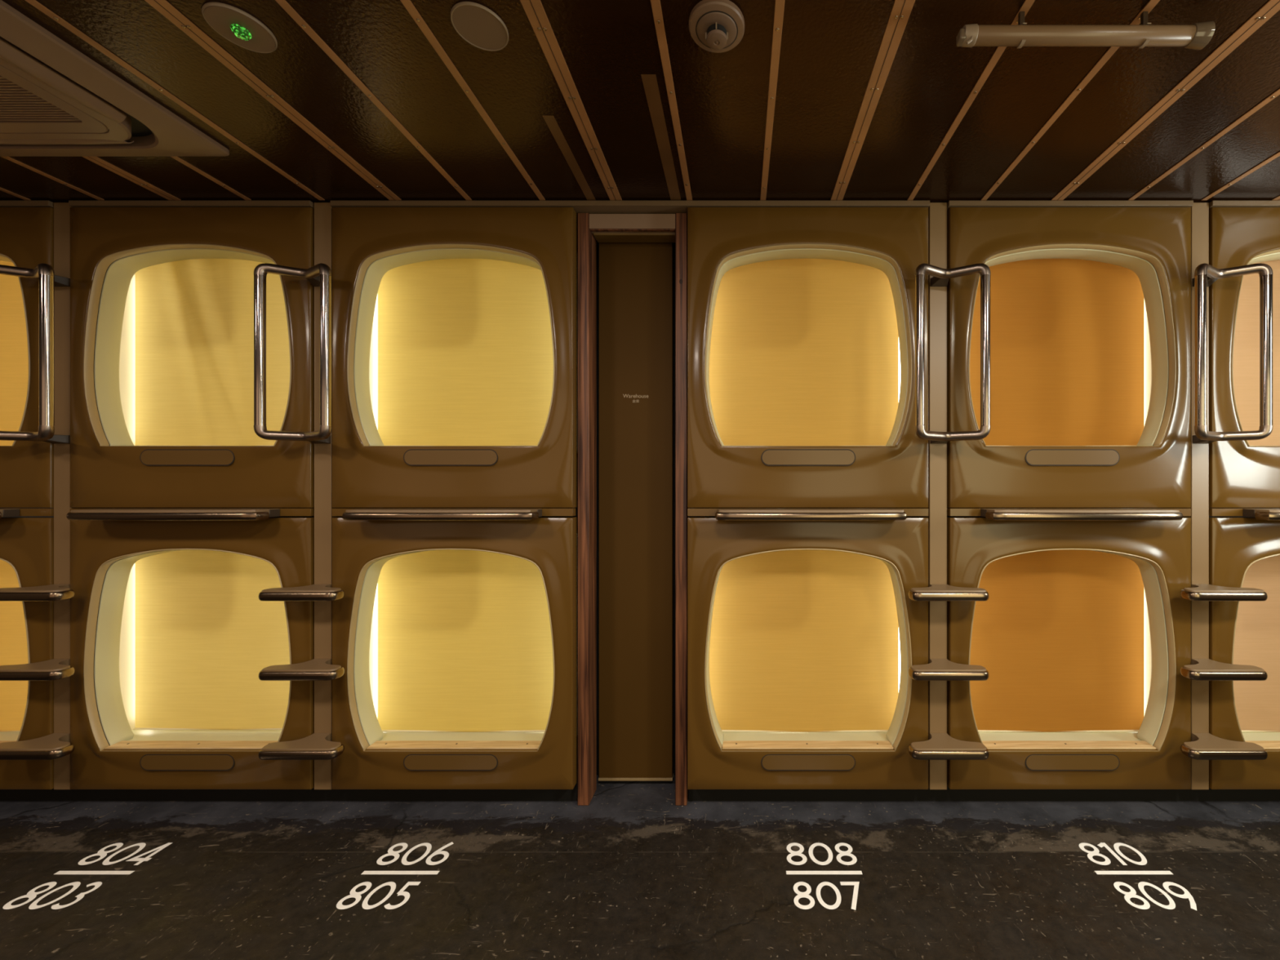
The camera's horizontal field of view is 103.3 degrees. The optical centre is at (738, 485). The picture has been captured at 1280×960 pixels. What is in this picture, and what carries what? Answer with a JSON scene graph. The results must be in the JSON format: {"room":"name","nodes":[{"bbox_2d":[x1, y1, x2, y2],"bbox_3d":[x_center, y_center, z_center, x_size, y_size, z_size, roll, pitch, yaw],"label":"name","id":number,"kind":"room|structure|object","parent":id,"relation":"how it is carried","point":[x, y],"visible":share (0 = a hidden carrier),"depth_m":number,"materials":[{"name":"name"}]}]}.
{"room":"capsule hotel","nodes":[
{"label":"capsule hotel","id":0,"kind":"room"},
{"bbox_2d":[280,515,980,516],"bbox_3d":[-0.500,0.085,3.630,7.600,2.457,0.060,0,0,0],"label":"wall","id":1,"kind":"structure","parent":0,"point":[280,516],"depth_m":3.60,"materials":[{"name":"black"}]},
{"bbox_2d":[568,232,705,775],"bbox_3d":[-0.462,0.085,2.280,0.615,2.457,0.040,0,0,0],"label":"wall","id":2,"kind":"structure","parent":0,"point":[597,242],"depth_m":2.26,"materials":[{"name":"black"}]},
{"bbox_2d":[0,774,577,800],"bbox_3d":[-2.482,1.272,2.098,3.636,0.082,0.045,0,0,0],"label":"baseboard","id":3,"kind":"structure","parent":2,"relation":"attached to","point":[313,794],"depth_m":2.08,"materials":[{"name":"black"}]},
{"bbox_2d":[329,200,929,226],"bbox_3d":[-0.434,-1.129,2.078,2.399,0.020,0.164,0,0,0],"label":"trim","id":4,"kind":"structure","parent":2,"relation":"attached to","point":[580,206],"depth_m":2.00,"materials":[{"name":"brown"}]},
{"bbox_2d":[589,213,675,240],"bbox_3d":[-0.436,-1.083,2.099,0.354,0.060,0.103,0,0,0],"label":"trim","id":5,"kind":"structure","parent":2,"relation":"attached to","point":[596,220],"depth_m":2.05,"materials":[{"name":"brown wood"}]},
{"bbox_2d":[589,228,675,231],"bbox_3d":[-0.436,-1.052,2.060,0.354,0.006,0.016,0,0,0],"label":"trim","id":6,"kind":"structure","parent":5,"relation":"attached to","point":[590,229],"depth_m":2.05,"materials":[{"name":"brown wood"}]},
{"bbox_2d":[593,232,675,242],"bbox_3d":[-0.435,-1.066,2.116,0.342,0.042,0.072,0,0,0],"label":"trim","id":7,"kind":"structure","parent":2,"relation":"attached to","point":[600,237],"depth_m":2.10,"materials":[{"name":"brown wood"}]},
{"bbox_2d":[688,785,1279,800],"bbox_3d":[1.546,1.272,2.098,3.508,0.082,0.045,0,0,0],"label":"baseboard","id":8,"kind":"structure","parent":2,"relation":"attached to","point":[948,794],"depth_m":2.08,"materials":[{"name":"black"}]},
{"bbox_2d":[0,775,1279,959],"bbox_3d":[-0.500,1.343,0.950,7.600,0.060,3.300,0,0,0],"label":"floor","id":9,"kind":"structure","parent":0,"point":[632,873],"depth_m":1.65,"materials":[{"name":"concrete"}]},
{"bbox_2d":[0,507,53,789],"bbox_3d":[-3.240,0.657,2.569,0.966,1.127,1.162,0,0,0],"label":"capsule","id":10,"kind":"object","parent":9,"relation":"on","point":[26,543],"visible":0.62,"depth_m":2.00,"materials":[{"name":"beige plastic"}]},
{"bbox_2d":[0,508,19,519],"bbox_3d":[-3.240,0.114,1.937,0.738,0.039,0.127,0,0,0],"label":"shelf","id":11,"kind":"object","parent":10,"relation":"attached to","point":[4,513],"visible":1,"depth_m":1.97,"materials":[{"name":"brown"}]},
{"bbox_2d":[0,560,28,732],"bbox_3d":[-3.237,0.637,2.145,0.805,0.844,0.006,0,0,0],"label":"roller blind","id":12,"kind":"object","parent":10,"relation":"hanging from","point":[13,637],"depth_m":2.14,"materials":[{"name":"fabric"}]},
{"bbox_2d":[0,207,53,507],"bbox_3d":[-3.240,-0.511,2.569,0.966,1.205,1.162,0,0,0],"label":"capsule","id":13,"kind":"object","parent":10,"relation":"on","point":[26,233],"visible":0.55,"depth_m":2.00,"materials":[{"name":"beige plastic"}]},
{"bbox_2d":[0,260,28,445],"bbox_3d":[-3.237,-0.582,2.145,0.805,0.836,0.006,0,0,0],"label":"roller blind","id":14,"kind":"object","parent":13,"relation":"hanging from","point":[14,357],"depth_m":2.14,"materials":[{"name":"fabric"}]},
{"bbox_2d":[53,202,80,789],"bbox_3d":[-2.720,0.044,2.154,0.070,2.363,0.292,0,0,0],"label":"post","id":15,"kind":"object","parent":9,"relation":"on","point":[61,210],"visible":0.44,"depth_m":2.01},
{"bbox_2d":[0,262,70,443],"bbox_3d":[-2.721,-0.502,1.932,0.281,0.670,0.151,0,0,0],"label":"handle","id":16,"kind":"object","parent":15,"relation":"attached to","point":[45,273],"visible":1,"depth_m":1.87,"materials":[{"name":"silver metal"}]},
{"bbox_2d":[0,733,74,759],"bbox_3d":[-2.720,1.017,1.942,0.300,0.039,0.130,0,0,0],"label":"step","id":17,"kind":"structure","parent":15,"relation":"attached to","point":[54,745],"depth_m":1.90,"materials":[{"name":"gold metal"}]},
{"bbox_2d":[0,658,74,680],"bbox_3d":[-2.720,0.718,1.942,0.300,0.039,0.130,0,0,0],"label":"step","id":18,"kind":"structure","parent":15,"relation":"attached to","point":[54,668],"depth_m":1.89,"materials":[{"name":"gold metal"}]},
{"bbox_2d":[0,584,74,600],"bbox_3d":[-2.720,0.418,1.942,0.300,0.039,0.130,0,0,0],"label":"step","id":19,"kind":"structure","parent":15,"relation":"attached to","point":[51,592],"depth_m":1.89,"materials":[{"name":"brown"}]},
{"bbox_2d":[3,842,173,909],"bbox_3d":[-2.182,1.313,1.688,0.256,0.001,0.289,0,0,0],"label":"numbers","id":20,"kind":"object","parent":9,"relation":"on","point":[31,895],"depth_m":1.69,"materials":[{"name":"white paint"}]},
{"bbox_2d":[70,507,314,789],"bbox_3d":[-2.197,0.657,2.569,0.966,1.127,1.162,0,0,0],"label":"capsule","id":21,"kind":"object","parent":9,"relation":"on","point":[172,636],"visible":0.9,"depth_m":2.05,"materials":[{"name":"beige plastic"}]},
{"bbox_2d":[66,508,279,520],"bbox_3d":[-2.197,0.114,1.937,0.738,0.039,0.127,0,0,0],"label":"shelf","id":22,"kind":"object","parent":21,"relation":"attached to","point":[97,514],"visible":1,"depth_m":1.88,"materials":[{"name":"brown"}]},
{"bbox_2d":[70,207,314,507],"bbox_3d":[-2.197,-0.511,2.569,0.966,1.205,1.162,0,0,0],"label":"capsule","id":23,"kind":"object","parent":21,"relation":"on","point":[162,299],"visible":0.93,"depth_m":2.00,"materials":[{"name":"beige plastic"}]},
{"bbox_2d":[135,258,289,445],"bbox_3d":[-2.194,-0.582,2.142,0.804,0.836,0.040,0,0,0],"label":"roller blind","id":24,"kind":"object","parent":23,"relation":"hanging from","point":[194,317],"depth_m":2.14,"materials":[{"name":"fabric"}]},
{"bbox_2d":[135,549,289,729],"bbox_3d":[-2.194,0.633,2.145,0.804,0.835,0.006,0,0,0],"label":"roller blind","id":25,"kind":"object","parent":21,"relation":"hanging from","point":[205,636],"depth_m":2.14,"materials":[{"name":"fabric"}]},
{"bbox_2d":[314,202,342,789],"bbox_3d":[-1.673,0.044,2.154,0.070,2.363,0.292,0,0,0],"label":"post","id":26,"kind":"object","parent":9,"relation":"on","point":[323,508],"visible":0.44,"depth_m":2.01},
{"bbox_2d":[253,262,331,443],"bbox_3d":[-1.673,-0.502,1.932,0.281,0.670,0.151,0,0,0],"label":"handle","id":27,"kind":"object","parent":26,"relation":"attached to","point":[320,274],"visible":1,"depth_m":1.86,"materials":[{"name":"silver metal"}]},
{"bbox_2d":[258,733,344,759],"bbox_3d":[-1.673,1.017,1.942,0.300,0.039,0.130,0,0,0],"label":"step","id":28,"kind":"structure","parent":26,"relation":"attached to","point":[316,746],"depth_m":1.89,"materials":[{"name":"gold metal"}]},
{"bbox_2d":[258,658,344,680],"bbox_3d":[-1.673,0.718,1.942,0.300,0.039,0.130,0,0,0],"label":"step","id":29,"kind":"structure","parent":26,"relation":"attached to","point":[315,669],"depth_m":1.89,"materials":[{"name":"gold metal"}]},
{"bbox_2d":[258,584,344,600],"bbox_3d":[-1.673,0.418,1.942,0.300,0.039,0.130,0,0,0],"label":"step","id":30,"kind":"structure","parent":26,"relation":"attached to","point":[313,592],"depth_m":1.88,"materials":[{"name":"gold metal"}]},
{"bbox_2d":[336,841,453,909],"bbox_3d":[-1.145,1.313,1.690,0.256,0.001,0.293,0,0,0],"label":"numbers","id":31,"kind":"object","parent":9,"relation":"on","point":[357,895],"depth_m":1.69,"materials":[{"name":"white paint"}]},
{"bbox_2d":[332,507,577,789],"bbox_3d":[-1.147,0.657,2.569,0.966,1.127,1.162,0,0,0],"label":"capsule","id":32,"kind":"object","parent":9,"relation":"on","point":[455,642],"visible":0.99,"depth_m":2.08,"materials":[{"name":"beige plastic"}]},
{"bbox_2d":[342,508,542,520],"bbox_3d":[-1.147,0.114,1.937,0.738,0.039,0.127,0,0,0],"label":"shelf","id":33,"kind":"object","parent":32,"relation":"attached to","point":[366,514],"visible":1,"depth_m":1.88,"materials":[{"name":"brown"}]},
{"bbox_2d":[332,207,577,507],"bbox_3d":[-1.147,-0.511,2.569,0.966,1.205,1.162,0,0,0],"label":"capsule","id":34,"kind":"object","parent":32,"relation":"on","point":[455,330],"visible":0.99,"depth_m":2.01,"materials":[{"name":"beige plastic"}]},
{"bbox_2d":[377,258,553,445],"bbox_3d":[-1.147,-0.582,2.145,0.810,0.836,0.006,0,0,0],"label":"roller blind","id":35,"kind":"object","parent":34,"relation":"hanging from","point":[465,357],"depth_m":2.14,"materials":[{"name":"fabric"}]},
{"bbox_2d":[377,549,553,732],"bbox_3d":[-1.147,0.637,2.145,0.810,0.844,0.006,0,0,0],"label":"roller blind","id":36,"kind":"object","parent":32,"relation":"hanging from","point":[464,637],"depth_m":2.14,"materials":[{"name":"fabric"}]},
{"bbox_2d":[577,213,595,805],"bbox_3d":[-0.636,0.099,2.099,0.047,2.428,0.109,0,0,0],"label":"door frame","id":37,"kind":"structure","parent":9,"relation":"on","point":[586,240],"depth_m":2.04,"materials":[{"name":"brown wood"}]},
{"bbox_2d":[598,242,673,781],"bbox_3d":[-0.450,0.097,2.197,0.324,2.388,0.039,0,0,0],"label":"door","id":38,"kind":"structure","parent":37,"relation":"attached to","point":[636,279],"depth_m":2.18,"materials":[{"name":"brown wood"}]},
{"bbox_2d":[675,213,689,805],"bbox_3d":[-0.235,0.099,2.098,0.047,2.428,0.110,0,0,0],"label":"post","id":39,"kind":"object","parent":9,"relation":"on","point":[682,793],"visible":0.91,"depth_m":2.04,"materials":[{"name":"brown wood"}]},
{"bbox_2d":[687,507,928,789],"bbox_3d":[0.278,0.657,2.569,0.966,1.127,1.162,0,0,0],"label":"capsule","id":40,"kind":"object","parent":9,"relation":"on","point":[804,637],"visible":0.97,"depth_m":2.14,"materials":[{"name":"beige plastic"}]},
{"bbox_2d":[709,549,898,732],"bbox_3d":[0.278,0.637,2.145,0.820,0.844,0.006,0,0,0],"label":"roller blind","id":41,"kind":"object","parent":40,"relation":"hanging from","point":[807,640],"depth_m":2.14,"materials":[{"name":"fabric"}]},
{"bbox_2d":[687,207,928,507],"bbox_3d":[0.278,-0.511,2.569,0.966,1.205,1.162,0,0,0],"label":"capsule","id":42,"kind":"object","parent":40,"relation":"on","point":[801,321],"visible":0.98,"depth_m":2.02,"materials":[{"name":"beige plastic"}]},
{"bbox_2d":[709,258,898,445],"bbox_3d":[0.278,-0.582,2.145,0.820,0.836,0.006,0,0,0],"label":"roller blind","id":43,"kind":"object","parent":42,"relation":"hanging from","point":[804,352],"depth_m":2.14,"materials":[{"name":"fabric"}]},
{"bbox_2d":[898,343,900,398],"bbox_3d":[0.714,-0.553,2.220,0.012,0.731,0.030,0,0,0],"label":"lamp","id":44,"kind":"object","parent":42,"relation":"attached to","point":[899,344],"depth_m":2.21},
{"bbox_2d":[715,508,906,520],"bbox_3d":[0.278,0.114,1.937,0.738,0.039,0.127,0,0,0],"label":"shelf","id":45,"kind":"object","parent":40,"relation":"attached to","point":[741,514],"visible":1,"depth_m":1.88,"materials":[{"name":"brown"}]},
{"bbox_2d":[898,633,900,688],"bbox_3d":[0.714,0.663,2.220,0.012,0.731,0.030,0,0,0],"label":"lamp","id":46,"kind":"object","parent":40,"relation":"attached to","point":[899,633],"depth_m":2.21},
{"bbox_2d":[786,842,862,910],"bbox_3d":[0.290,1.313,1.687,0.256,0.001,0.290,0,0,0],"label":"numbers","id":47,"kind":"object","parent":9,"relation":"on","point":[800,895],"depth_m":1.69,"materials":[{"name":"white paint"}]},
{"bbox_2d":[906,202,946,789],"bbox_3d":[0.804,0.044,2.154,0.070,2.363,0.292,0,0,0],"label":"post","id":48,"kind":"object","parent":9,"relation":"on","point":[937,211],"visible":0.49,"depth_m":2.01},
{"bbox_2d":[908,733,989,759],"bbox_3d":[0.804,1.017,1.942,0.300,0.039,0.130,0,0,0],"label":"step","id":49,"kind":"structure","parent":48,"relation":"attached to","point":[940,746],"depth_m":1.89,"materials":[{"name":"gold metal"}]},
{"bbox_2d":[908,658,989,680],"bbox_3d":[0.804,0.718,1.942,0.300,0.039,0.130,0,0,0],"label":"step","id":50,"kind":"structure","parent":48,"relation":"attached to","point":[938,669],"depth_m":1.89,"materials":[{"name":"gold metal"}]},
{"bbox_2d":[908,584,989,600],"bbox_3d":[0.804,0.418,1.942,0.300,0.039,0.130,0,0,0],"label":"step","id":51,"kind":"structure","parent":48,"relation":"attached to","point":[935,592],"depth_m":1.88,"materials":[{"name":"gold metal"}]},
{"bbox_2d":[915,262,991,443],"bbox_3d":[0.804,-0.502,1.932,0.281,0.670,0.151,0,0,0],"label":"handle","id":52,"kind":"object","parent":48,"relation":"attached to","point":[940,277],"visible":1,"depth_m":1.86,"materials":[{"name":"silver metal"}]},
{"bbox_2d":[946,507,1191,789],"bbox_3d":[1.331,0.657,2.569,0.966,1.127,1.162,0,0,0],"label":"capsule","id":53,"kind":"object","parent":9,"relation":"on","point":[1082,635],"visible":0.9,"depth_m":2.07,"materials":[{"name":"beige plastic"}]},
{"bbox_2d":[969,549,1143,732],"bbox_3d":[1.335,0.637,2.145,0.819,0.844,0.006,0,0,0],"label":"roller blind","id":54,"kind":"object","parent":53,"relation":"hanging from","point":[1058,635],"depth_m":2.14,"materials":[{"name":"fabric"}]},
{"bbox_2d":[946,207,1191,507],"bbox_3d":[1.331,-0.511,2.569,0.966,1.205,1.162,0,0,0],"label":"capsule","id":55,"kind":"object","parent":53,"relation":"on","point":[1091,307],"visible":0.92,"depth_m":2.02,"materials":[{"name":"beige plastic"}]},
{"bbox_2d":[969,258,1143,445],"bbox_3d":[1.335,-0.582,2.145,0.819,0.836,0.006,0,0,0],"label":"roller blind","id":56,"kind":"object","parent":55,"relation":"hanging from","point":[1067,335],"depth_m":2.14,"materials":[{"name":"fabric"}]},
{"bbox_2d":[980,508,1182,520],"bbox_3d":[1.331,0.114,1.937,0.738,0.039,0.127,0,0,0],"label":"shelf","id":57,"kind":"object","parent":53,"relation":"attached to","point":[1019,514],"visible":1,"depth_m":1.88,"materials":[{"name":"brown"}]},
{"bbox_2d":[1079,842,1196,910],"bbox_3d":[1.339,1.313,1.687,0.256,0.001,0.295,0,0,0],"label":"numbers","id":58,"kind":"object","parent":9,"relation":"on","point":[1132,893],"depth_m":1.65,"materials":[{"name":"white paint"}]},
{"bbox_2d":[1182,202,1208,789],"bbox_3d":[1.858,0.044,2.154,0.070,2.363,0.292,0,0,0],"label":"post","id":59,"kind":"object","parent":9,"relation":"on","point":[1199,508],"visible":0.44,"depth_m":2.01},
{"bbox_2d":[1180,733,1267,759],"bbox_3d":[1.858,1.017,1.942,0.300,0.039,0.130,0,0,0],"label":"step","id":60,"kind":"structure","parent":59,"relation":"attached to","point":[1202,746],"depth_m":1.89,"materials":[{"name":"gold metal"}]},
{"bbox_2d":[1180,658,1267,680],"bbox_3d":[1.858,0.718,1.942,0.300,0.039,0.130,0,0,0],"label":"step","id":61,"kind":"structure","parent":59,"relation":"attached to","point":[1200,669],"depth_m":1.89,"materials":[{"name":"gold metal"}]},
{"bbox_2d":[1180,584,1267,600],"bbox_3d":[1.858,0.418,1.942,0.300,0.039,0.130,0,0,0],"label":"step","id":62,"kind":"structure","parent":59,"relation":"attached to","point":[1197,592],"depth_m":1.88,"materials":[{"name":"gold metal"}]},
{"bbox_2d":[1192,262,1273,443],"bbox_3d":[1.858,-0.502,1.932,0.281,0.670,0.151,0,0,0],"label":"handle","id":63,"kind":"object","parent":59,"relation":"attached to","point":[1205,274],"visible":1,"depth_m":1.87,"materials":[{"name":"silver metal"}]},
{"bbox_2d":[1208,507,1279,789],"bbox_3d":[2.381,0.657,2.569,0.966,1.127,1.162,0,0,0],"label":"capsule","id":64,"kind":"object","parent":9,"relation":"on","point":[1244,552],"visible":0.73,"depth_m":2.00,"materials":[{"name":"beige plastic"}]},
{"bbox_2d":[1208,207,1279,507],"bbox_3d":[2.381,-0.511,2.569,0.966,1.205,1.162,0,0,0],"label":"capsule","id":65,"kind":"object","parent":64,"relation":"on","point":[1244,473],"visible":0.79,"depth_m":2.00,"materials":[{"name":"beige plastic"}]},
{"bbox_2d":[1233,259,1279,445],"bbox_3d":[2.383,-0.582,2.145,0.815,0.836,0.006,0,0,0],"label":"roller blind","id":66,"kind":"object","parent":65,"relation":"hanging from","point":[1246,336],"depth_m":2.14,"materials":[{"name":"fabric"}]},
{"bbox_2d":[1233,555,1279,732],"bbox_3d":[2.383,0.637,2.145,0.815,0.844,0.006,0,0,0],"label":"roller blind","id":67,"kind":"object","parent":64,"relation":"hanging from","point":[1257,633],"depth_m":2.14,"materials":[{"name":"fabric"}]},
{"bbox_2d":[1243,508,1279,519],"bbox_3d":[2.381,0.114,1.937,0.738,0.039,0.127,0,0,0],"label":"shelf","id":68,"kind":"object","parent":64,"relation":"attached to","point":[1259,513],"visible":1,"depth_m":1.92,"materials":[{"name":"silver"}]},
{"bbox_2d":[0,0,1279,232],"bbox_3d":[-0.500,-1.171,0.950,7.600,0.066,3.300,0,0,0],"label":"ceiling","id":69,"kind":"structure","parent":0,"point":[829,49],"depth_m":1.49,"materials":[{"name":"brown wood"}]},
{"bbox_2d":[0,187,31,199],"bbox_3d":[-2.846,-1.141,0.650,0.023,0.005,2.700,0,0,0],"label":"trim","id":70,"kind":"structure","parent":69,"relation":"attached to","point":[1,188],"depth_m":1.96,"materials":[{"name":"brown wood"}]},
{"bbox_2d":[0,200,53,208],"bbox_3d":[-3.303,-1.129,2.078,1.087,0.020,0.164,0,0,0],"label":"trim","id":71,"kind":"structure","parent":69,"relation":"attached to","point":[2,203],"depth_m":2.00,"materials":[{"name":"brown"}]},
{"bbox_2d":[1,156,104,199],"bbox_3d":[-2.551,-1.141,0.650,0.023,0.005,2.700,0,0,0],"label":"trim","id":72,"kind":"structure","parent":69,"relation":"attached to","point":[9,158],"depth_m":1.85,"materials":[{"name":"brown wood"}]},
{"bbox_2d":[0,0,229,156],"bbox_3d":[-2.213,-1.115,1.240,0.950,0.058,0.950,0,0,0],"label":"air conditioner","id":73,"kind":"object","parent":69,"relation":"attached to","point":[55,100],"visible":1,"depth_m":1.46,"materials":[{"name":"brown plastic"}]},
{"bbox_2d":[0,75,80,120],"bbox_3d":[-2.213,-1.092,1.240,0.524,0.013,0.524,0,0,0],"label":"grille","id":74,"kind":"object","parent":73,"relation":"attached to","point":[18,101],"depth_m":1.43,"materials":[{"name":"beige plastic"}]},
{"bbox_2d":[83,156,180,200],"bbox_3d":[-2.257,-1.141,0.650,0.048,0.005,2.700,0,0,0],"label":"trim","id":75,"kind":"structure","parent":69,"relation":"attached to","point":[96,160],"depth_m":1.85,"materials":[{"name":"black wood"}]},
{"bbox_2d":[25,0,324,199],"bbox_3d":[-1.668,-1.141,0.650,0.023,0.005,2.700,0,0,0],"label":"trim","id":76,"kind":"structure","parent":69,"relation":"attached to","point":[35,3],"depth_m":1.43,"materials":[{"name":"gold metal"}]},
{"bbox_2d":[68,200,314,208],"bbox_3d":[-2.197,-1.129,2.078,0.965,0.020,0.164,0,0,0],"label":"trim","id":77,"kind":"structure","parent":69,"relation":"attached to","point":[72,203],"depth_m":2.00,"materials":[{"name":"brown"}]},
{"bbox_2d":[171,156,251,199],"bbox_3d":[-1.963,-1.141,0.650,0.023,0.005,2.700,0,0,0],"label":"trim","id":78,"kind":"structure","parent":69,"relation":"attached to","point":[179,159],"depth_m":1.85,"materials":[{"name":"brown wood"}]},
{"bbox_2d":[201,1,277,53],"bbox_3d":[-1.244,-1.134,1.248,0.134,0.028,0.134,0,0,0],"label":"recessed light","id":79,"kind":"object","parent":69,"relation":"in","point":[236,25],"visible":1,"depth_m":1.24,"materials":[{"name":"brown plastic"}]},
{"bbox_2d":[144,0,401,200],"bbox_3d":[-1.374,-1.141,0.650,0.048,0.005,2.700,0,0,0],"label":"trim","id":80,"kind":"structure","parent":69,"relation":"attached to","point":[164,7],"depth_m":1.43,"materials":[{"name":"black wood"}]},
{"bbox_2d":[275,0,471,199],"bbox_3d":[-1.079,-1.141,0.650,0.023,0.005,2.700,0,0,0],"label":"trim","id":81,"kind":"structure","parent":69,"relation":"attached to","point":[284,4],"depth_m":1.43,"materials":[{"name":"brown wood"}]},
{"bbox_2d":[400,0,545,199],"bbox_3d":[-0.785,-1.141,0.650,0.023,0.005,2.700,0,0,0],"label":"trim","id":82,"kind":"structure","parent":69,"relation":"attached to","point":[407,4],"depth_m":1.43,"materials":[{"name":"brown wood"}]},
{"bbox_2d":[542,115,595,199],"bbox_3d":[-0.590,-1.143,1.772,0.034,0.001,0.455,0,0,0],"label":"trim","id":83,"kind":"structure","parent":69,"relation":"attached to","point":[550,121],"depth_m":1.73,"materials":[{"name":"brown wood"}]},
{"bbox_2d":[520,0,622,200],"bbox_3d":[-0.491,-1.141,0.650,0.048,0.005,2.700,0,0,0],"label":"trim","id":84,"kind":"structure","parent":69,"relation":"attached to","point":[535,13],"depth_m":1.43,"materials":[{"name":"black wood"}]},
{"bbox_2d":[640,74,680,199],"bbox_3d":[-0.251,-1.143,1.695,0.041,0.001,0.610,0,0,0],"label":"trim","id":85,"kind":"structure","parent":69,"relation":"attached to","point":[649,81],"depth_m":1.61,"materials":[{"name":"brown wood"}]},
{"bbox_2d":[650,0,692,199],"bbox_3d":[-0.196,-1.141,0.650,0.023,0.005,2.700,0,0,0],"label":"trim","id":86,"kind":"structure","parent":69,"relation":"attached to","point":[655,4],"depth_m":1.43,"materials":[{"name":"brown wood"}]},
{"bbox_2d":[688,0,744,53],"bbox_3d":[-0.054,-1.120,1.239,0.138,0.046,0.138,0,0,0],"label":"smoke detector","id":87,"kind":"object","parent":69,"relation":"attached to","point":[717,26],"visible":1,"depth_m":1.22,"materials":[{"name":"brown plastic"}]},
{"bbox_2d":[760,0,785,199],"bbox_3d":[0.098,-1.141,0.650,0.023,0.005,2.700,0,0,0],"label":"trim","id":88,"kind":"structure","parent":69,"relation":"attached to","point":[780,4],"depth_m":1.43,"materials":[{"name":"brown wood"}]},
{"bbox_2d":[831,0,915,200],"bbox_3d":[0.392,-1.141,0.650,0.048,0.005,2.700,0,0,0],"label":"trim","id":89,"kind":"structure","parent":69,"relation":"attached to","point":[901,10],"depth_m":1.43,"materials":[{"name":"black wood"}]},
{"bbox_2d":[906,0,1035,199],"bbox_3d":[0.687,-1.141,0.650,0.023,0.005,2.700,0,0,0],"label":"trim","id":90,"kind":"structure","parent":69,"relation":"attached to","point":[1027,4],"depth_m":1.49,"materials":[{"name":"brown wood"}]},
{"bbox_2d":[946,200,1193,210],"bbox_3d":[1.331,-1.129,2.078,0.977,0.020,0.164,0,0,0],"label":"trim","id":91,"kind":"structure","parent":69,"relation":"attached to","point":[950,203],"depth_m":2.00,"materials":[{"name":"brown"}]},
{"bbox_2d":[981,0,1159,199],"bbox_3d":[0.981,-1.141,0.650,0.023,0.005,2.700,0,0,0],"label":"trim","id":92,"kind":"structure","parent":69,"relation":"attached to","point":[1151,4],"depth_m":1.49,"materials":[{"name":"brown wood"}]},
{"bbox_2d":[956,11,1215,50],"bbox_3d":[0.829,-1.097,1.206,0.600,0.093,0.053,0,0,0],"label":"tube light","id":93,"kind":"object","parent":69,"relation":"attached to","point":[1197,36],"visible":1,"depth_m":1.19,"materials":[{"name":"brown"}]},
{"bbox_2d":[1051,0,1279,200],"bbox_3d":[1.275,-1.141,0.650,0.048,0.005,2.700,0,0,0],"label":"trim","id":94,"kind":"structure","parent":69,"relation":"attached to","point":[1271,7],"depth_m":1.44,"materials":[{"name":"black wood"}]},
{"bbox_2d":[1128,88,1279,199],"bbox_3d":[1.570,-1.141,0.650,0.023,0.005,2.700,0,0,0],"label":"trim","id":95,"kind":"structure","parent":69,"relation":"attached to","point":[1274,95],"depth_m":1.65,"materials":[{"name":"brown wood"}]},
{"bbox_2d":[1201,151,1279,199],"bbox_3d":[1.864,-1.141,0.650,0.023,0.005,2.700,0,0,0],"label":"trim","id":96,"kind":"structure","parent":69,"relation":"attached to","point":[1277,154],"depth_m":1.84,"materials":[{"name":"brown wood"}]},
{"bbox_2d":[1208,200,1279,208],"bbox_3d":[2.486,-1.129,2.078,1.181,0.020,0.164,0,0,0],"label":"trim","id":97,"kind":"structure","parent":69,"relation":"attached to","point":[1213,203],"depth_m":2.00,"materials":[{"name":"brown"}]},
{"bbox_2d":[1271,195,1279,200],"bbox_3d":[2.159,-1.141,0.650,0.048,0.005,2.700,0,0,0],"label":"trim","id":98,"kind":"structure","parent":69,"relation":"attached to","point":[1277,197],"depth_m":1.99,"materials":[{"name":"black"}]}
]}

